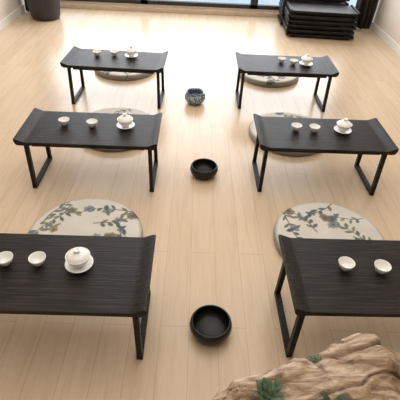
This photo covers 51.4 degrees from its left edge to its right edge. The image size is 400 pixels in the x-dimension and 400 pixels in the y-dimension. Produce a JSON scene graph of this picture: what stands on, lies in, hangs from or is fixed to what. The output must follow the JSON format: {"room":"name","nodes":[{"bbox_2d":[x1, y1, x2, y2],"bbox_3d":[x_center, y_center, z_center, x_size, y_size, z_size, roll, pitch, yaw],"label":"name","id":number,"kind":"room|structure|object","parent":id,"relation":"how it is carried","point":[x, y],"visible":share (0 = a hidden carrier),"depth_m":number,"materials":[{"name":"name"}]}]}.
{"room":"tea room","nodes":[
{"label":"tea room","id":0,"kind":"room"},
{"bbox_2d":[0,0,23,20],"bbox_3d":[-2.343,-1.395,1.909,0.100,2.750,7.900,2,38,-1],"label":"wall","id":1,"kind":"structure","parent":0,"point":[6,6],"depth_m":5.04,"materials":[{"name":"paint"}]},
{"bbox_2d":[0,3,25,30],"bbox_3d":[-2.339,-0.322,2.699,0.018,0.090,7.800,2,38,-1],"label":"baseboard","id":2,"kind":"structure","parent":1,"relation":"attached to","point":[16,13],"depth_m":5.13,"materials":[{"name":"white paint"}]},
{"bbox_2d":[24,0,28,11],"bbox_3d":[-2.157,-3.470,4.673,0.175,2.531,0.143,2,38,-1],"label":"curtain","id":3,"kind":"object","parent":1,"relation":"hanging from","point":[25,1],"visible":0.24,"depth_m":5.41,"materials":[{"name":"grey fabric"}]},
{"bbox_2d":[60,0,278,11],"bbox_3d":[-0.019,-2.691,5.846,4.620,0.070,0.100,2,38,-1],"label":"wall","id":4,"kind":"structure","parent":0,"point":[60,0],"depth_m":5.78,"materials":[{"name":"brown wood"}]},
{"bbox_2d":[64,0,143,3],"bbox_3d":[-1.500,-3.762,5.004,1.550,2.530,0.070,2,38,-1],"label":"glass","id":5,"kind":"object","parent":4,"relation":"on","point":[108,1],"visible":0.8,"depth_m":5.76,"materials":[{"name":"glass"}]},
{"bbox_2d":[60,2,279,16],"bbox_3d":[-0.020,-2.624,5.778,4.620,0.050,0.090,2,38,-1],"label":"trim","id":6,"kind":"structure","parent":4,"relation":"attached to","point":[62,4],"depth_m":5.74,"materials":[{"name":"brown wood"}]},
{"bbox_2d":[144,0,254,8],"bbox_3d":[0.039,-3.707,5.037,1.530,2.530,0.070,2,38,-1],"label":"frame","id":7,"kind":"object","parent":4,"relation":"on","point":[153,2],"visible":1,"depth_m":5.78,"materials":[{"name":"metal"}]},
{"bbox_2d":[178,0,250,3],"bbox_3d":[0.039,-3.707,5.037,1.430,2.410,0.008,2,38,-1],"label":"glass","id":8,"kind":"object","parent":4,"relation":"attached to","point":[222,1],"visible":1,"depth_m":5.78,"materials":[{"name":"white"}]},
{"bbox_2d":[254,0,279,9],"bbox_3d":[1.573,-3.653,5.070,1.540,2.530,0.070,2,38,-1],"label":"frame","id":9,"kind":"object","parent":4,"relation":"on","point":[256,5],"visible":0.29,"depth_m":5.80,"materials":[{"name":"metal"}]},
{"bbox_2d":[258,0,279,4],"bbox_3d":[0.958,-2.754,5.789,0.293,0.059,0.008,2,38,-1],"label":"glass","id":10,"kind":"object","parent":4,"relation":"attached to","point":[276,2],"depth_m":5.79,"materials":[{"name":"white"}]},
{"bbox_2d":[347,0,356,6],"bbox_3d":[2.111,-2.741,5.791,0.125,0.078,0.008,2,38,-1],"label":"glass","id":11,"kind":"object","parent":4,"relation":"attached to","point":[352,2],"depth_m":5.78,"materials":[{"name":"white"}]},
{"bbox_2d":[0,8,399,399],"bbox_3d":[-0.043,-0.185,2.792,4.820,0.050,8.000,2,38,-1],"label":"floor","id":12,"kind":"structure","parent":0,"point":[215,244],"depth_m":2.63,"materials":[{"name":"brown wood"}]},
{"bbox_2d":[27,0,60,20],"bbox_3d":[-1.953,-2.510,5.173,0.390,0.465,0.390,2,38,-1],"label":"floor vase","id":13,"kind":"object","parent":12,"relation":"on","point":[40,10],"visible":1,"depth_m":5.12,"materials":[{"name":"ceramic"}]},
{"bbox_2d":[0,233,155,359],"bbox_3d":[-0.593,0.393,1.702,0.800,0.358,0.387,2,38,-1],"label":"table","id":14,"kind":"object","parent":12,"relation":"on","point":[117,283],"visible":1,"depth_m":1.58,"materials":[{"name":"brown wood"}]},
{"bbox_2d":[0,251,12,265],"bbox_3d":[-0.752,0.233,1.605,0.065,0.036,0.065,8,39,6],"label":"teacup","id":15,"kind":"object","parent":14,"relation":"on","point":[6,257],"visible":1,"depth_m":1.62,"materials":[{"name":"white ceramic"}]},
{"bbox_2d":[28,251,45,266],"bbox_3d":[-0.628,0.234,1.612,0.065,0.036,0.065,-22,45,-28],"label":"teacup","id":16,"kind":"object","parent":14,"relation":"on","point":[38,258],"visible":1,"depth_m":1.62,"materials":[{"name":"white ceramic"}]},
{"bbox_2d":[65,247,93,272],"bbox_3d":[-0.468,0.221,1.597,0.109,0.088,0.109,22,42,22],"label":"gaiwan","id":17,"kind":"object","parent":14,"relation":"on","point":[78,259],"visible":1,"depth_m":1.58,"materials":[{"name":"white ceramic"}]},
{"bbox_2d":[28,198,142,236],"bbox_3d":[-0.604,0.186,2.197,0.600,0.064,0.600,-5,39,-10],"label":"floor cushion","id":18,"kind":"object","parent":12,"relation":"on","point":[88,216],"visible":0.55,"depth_m":2.25,"materials":[{"name":"fabric"}]},
{"bbox_2d":[13,108,161,191],"bbox_3d":[-0.646,-0.305,2.574,0.800,0.358,0.387,2,38,-1],"label":"table","id":19,"kind":"object","parent":12,"relation":"on","point":[41,128],"visible":1,"depth_m":2.44,"materials":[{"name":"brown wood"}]},
{"bbox_2d":[58,117,69,125],"bbox_3d":[-0.809,-0.467,2.480,0.065,0.036,0.065,-13,41,-19],"label":"teacup","id":20,"kind":"object","parent":19,"relation":"on","point":[64,121],"visible":1,"depth_m":2.48,"materials":[{"name":"white ceramic"}]},
{"bbox_2d":[86,119,97,127],"bbox_3d":[-0.641,-0.454,2.475,0.065,0.036,0.065,31,46,30],"label":"teacup","id":21,"kind":"object","parent":19,"relation":"on","point":[92,123],"visible":1,"depth_m":2.48,"materials":[{"name":"white ceramic"}]},
{"bbox_2d":[116,113,134,128],"bbox_3d":[-0.444,-0.474,2.472,0.109,0.088,0.109,-23,45,-29],"label":"gaiwan","id":22,"kind":"object","parent":19,"relation":"on","point":[124,121],"visible":1,"depth_m":2.45,"materials":[{"name":"white ceramic"}]},
{"bbox_2d":[60,46,167,108],"bbox_3d":[-0.683,-1.020,3.471,0.800,0.358,0.387,3,38,0],"label":"table","id":23,"kind":"object","parent":12,"relation":"on","point":[77,58],"visible":1,"depth_m":3.34,"materials":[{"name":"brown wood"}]},
{"bbox_2d":[93,50,100,55],"bbox_3d":[-0.841,-1.198,3.397,0.065,0.036,0.065,6,39,4],"label":"teacup","id":24,"kind":"object","parent":23,"relation":"on","point":[96,52],"visible":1,"depth_m":3.39,"materials":[{"name":"white ceramic"}]},
{"bbox_2d":[110,50,117,55],"bbox_3d":[-0.705,-1.206,3.416,0.065,0.036,0.065,11,39,9],"label":"teacup","id":25,"kind":"object","parent":23,"relation":"on","point":[113,52],"visible":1,"depth_m":3.41,"materials":[{"name":"white ceramic"}]},
{"bbox_2d":[125,46,137,57],"bbox_3d":[-0.562,-1.212,3.391,0.109,0.088,0.109,30,46,30],"label":"gaiwan","id":26,"kind":"object","parent":23,"relation":"on","point":[130,52],"visible":1,"depth_m":3.37,"materials":[{"name":"white ceramic"}]},
{"bbox_2d":[92,108,148,151],"bbox_3d":[-0.623,-0.543,3.112,0.600,0.064,0.600,17,41,17],"label":"floor cushion","id":27,"kind":"object","parent":12,"relation":"on","point":[108,110],"visible":0.23,"depth_m":3.25,"materials":[{"name":"fabric"}]},
{"bbox_2d":[95,71,151,80],"bbox_3d":[-0.731,-1.313,4.072,0.600,0.064,0.600,-29,48,-33],"label":"floor cushion","id":28,"kind":"object","parent":12,"relation":"on","point":[120,76],"visible":0.14,"depth_m":3.86,"materials":[{"name":"fabric"}]},
{"bbox_2d":[185,88,204,105],"bbox_3d":[-0.043,-0.875,3.534,0.178,0.104,0.178,2,38,-1],"label":"jar","id":29,"kind":"object","parent":12,"relation":"on","point":[193,96],"visible":1,"depth_m":3.49,"materials":[{"name":"ceramic"}]},
{"bbox_2d":[190,158,217,179],"bbox_3d":[0.026,-0.195,2.707,0.182,0.076,0.182,24,43,24],"label":"bowl","id":30,"kind":"object","parent":12,"relation":"on","point":[203,168],"visible":1,"depth_m":2.73,"materials":[{"name":"black ceramic"}]},
{"bbox_2d":[190,305,231,344],"bbox_3d":[0.046,0.540,1.784,0.182,0.076,0.182,2,38,-1],"label":"bowl","id":31,"kind":"object","parent":12,"relation":"on","point":[209,324],"visible":1,"depth_m":1.81,"materials":[{"name":"black ceramic"}]},
{"bbox_2d":[240,73,298,86],"bbox_3d":[0.674,-1.257,4.094,0.600,0.064,0.600,-14,42,-21],"label":"floor cushion","id":32,"kind":"object","parent":12,"relation":"on","point":[265,81],"visible":0.26,"depth_m":3.90,"materials":[{"name":"fabric"}]},
{"bbox_2d":[249,112,314,155],"bbox_3d":[0.671,-0.516,3.163,0.600,0.064,0.600,13,40,12],"label":"floor cushion","id":33,"kind":"object","parent":12,"relation":"on","point":[252,128],"visible":0.18,"depth_m":3.15,"materials":[{"name":"fabric"}]},
{"bbox_2d":[235,51,338,111],"bbox_3d":[0.697,-1.002,3.540,0.800,0.358,0.387,2,38,-1],"label":"table","id":34,"kind":"object","parent":12,"relation":"on","point":[251,64],"visible":0.99,"depth_m":3.40,"materials":[{"name":"black wood"}]},
{"bbox_2d":[278,57,285,62],"bbox_3d":[0.678,-1.160,3.450,0.065,0.036,0.065,-1,39,-5],"label":"teacup","id":35,"kind":"object","parent":34,"relation":"on","point":[281,59],"visible":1,"depth_m":3.44,"materials":[{"name":"white ceramic"}]},
{"bbox_2d":[290,59,297,64],"bbox_3d":[0.772,-1.136,3.426,0.065,0.036,0.065,-1,39,-5],"label":"teacup","id":36,"kind":"object","parent":34,"relation":"on","point":[292,61],"visible":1,"depth_m":3.42,"materials":[{"name":"white ceramic"}]},
{"bbox_2d":[299,54,312,65],"bbox_3d":[0.877,-1.151,3.410,0.109,0.088,0.109,-7,40,-13],"label":"gaiwan","id":37,"kind":"object","parent":34,"relation":"on","point":[306,60],"visible":1,"depth_m":3.39,"materials":[{"name":"white ceramic"}]},
{"bbox_2d":[211,333,399,399],"bbox_3d":[0.427,0.860,1.122,1.092,0.432,0.817,-13,41,-19],"label":"driftwood","id":38,"kind":"object","parent":12,"relation":"on","point":[358,367],"visible":1,"depth_m":1.25,"materials":[{"name":"brown wood"}]},
{"bbox_2d":[252,377,284,399],"bbox_3d":[0.198,0.557,1.185,0.098,0.021,0.101,2,38,-1],"label":"leafy plant","id":39,"kind":"object","parent":38,"relation":"on","point":[271,389],"visible":1,"depth_m":1.20,"materials":[{"name":"green plant"}]},
{"bbox_2d":[319,391,347,399],"bbox_3d":[0.373,0.573,1.156,0.095,0.024,0.074,9,39,8],"label":"leafy plant","id":40,"kind":"object","parent":38,"relation":"on","point":[325,395],"visible":1,"depth_m":1.17,"materials":[{"name":"green plant"}]},
{"bbox_2d":[277,0,360,39],"bbox_3d":[1.475,-2.393,5.278,0.863,0.432,0.871,4,38,1],"label":"tables","id":41,"kind":"object","parent":12,"relation":"on","point":[318,19],"visible":1,"depth_m":5.03,"materials":[{"name":"brown wood"}]},
{"bbox_2d":[252,114,398,195],"bbox_3d":[0.736,-0.284,2.639,0.800,0.358,0.387,2,38,-2],"label":"table","id":42,"kind":"object","parent":12,"relation":"on","point":[275,134],"visible":0.99,"depth_m":2.51,"materials":[{"name":"black wood"}]},
{"bbox_2d":[292,122,301,130],"bbox_3d":[0.590,-0.444,2.544,0.065,0.036,0.065,33,47,32],"label":"teacup","id":43,"kind":"object","parent":42,"relation":"on","point":[296,126],"visible":1,"depth_m":2.55,"materials":[{"name":"white ceramic"}]},
{"bbox_2d":[310,124,319,132],"bbox_3d":[0.700,-0.436,2.541,0.065,0.036,0.065,-1,39,-5],"label":"teacup","id":44,"kind":"object","parent":42,"relation":"on","point":[314,128],"visible":1,"depth_m":2.54,"materials":[{"name":"white ceramic"}]},
{"bbox_2d":[334,118,351,133],"bbox_3d":[0.880,-0.457,2.538,0.109,0.088,0.109,12,39,11],"label":"gaiwan","id":45,"kind":"object","parent":42,"relation":"on","point":[343,126],"visible":1,"depth_m":2.52,"materials":[{"name":"white ceramic"}]},
{"bbox_2d":[273,202,383,255],"bbox_3d":[0.700,0.211,2.252,0.600,0.064,0.600,-4,39,-9],"label":"floor cushion","id":46,"kind":"object","parent":12,"relation":"on","point":[318,220],"visible":0.53,"depth_m":2.30,"materials":[{"name":"fabric"}]},
{"bbox_2d":[274,234,399,356],"bbox_3d":[0.731,0.418,1.756,0.800,0.358,0.387,2,38,-2],"label":"table","id":47,"kind":"object","parent":12,"relation":"on","point":[318,286],"visible":1,"depth_m":1.64,"materials":[{"name":"brown wood"}]},
{"bbox_2d":[338,256,354,270],"bbox_3d":[0.582,0.261,1.659,0.065,0.036,0.065,33,47,32],"label":"teacup","id":48,"kind":"object","parent":47,"relation":"on","point":[346,263],"visible":1,"depth_m":1.67,"materials":[{"name":"white ceramic"}]},
{"bbox_2d":[374,259,391,273],"bbox_3d":[0.723,0.272,1.654,0.065,0.036,0.065,27,44,27],"label":"teacup","id":49,"kind":"object","parent":47,"relation":"on","point":[381,266],"visible":1,"depth_m":1.66,"materials":[{"name":"white ceramic"}]},
{"bbox_2d":[372,0,399,44],"bbox_3d":[2.373,-1.227,2.010,0.100,2.750,7.900,2,38,-1],"label":"wall","id":50,"kind":"structure","parent":0,"point":[387,13],"depth_m":5.02,"materials":[{"name":"paint"}]},
{"bbox_2d":[355,0,378,29],"bbox_3d":[2.175,-3.260,4.697,0.275,2.531,0.178,2,38,-1],"label":"curtain","id":51,"kind":"object","parent":50,"relation":"hanging from","point":[367,8],"visible":0.84,"depth_m":5.34,"materials":[{"name":"brown fabric"}]},
{"bbox_2d":[370,21,399,56],"bbox_3d":[2.259,-0.158,2.798,0.018,0.090,7.800,2,38,-1],"label":"baseboard","id":52,"kind":"structure","parent":50,"relation":"attached to","point":[376,29],"depth_m":5.06,"materials":[{"name":"white paint"}]}
]}

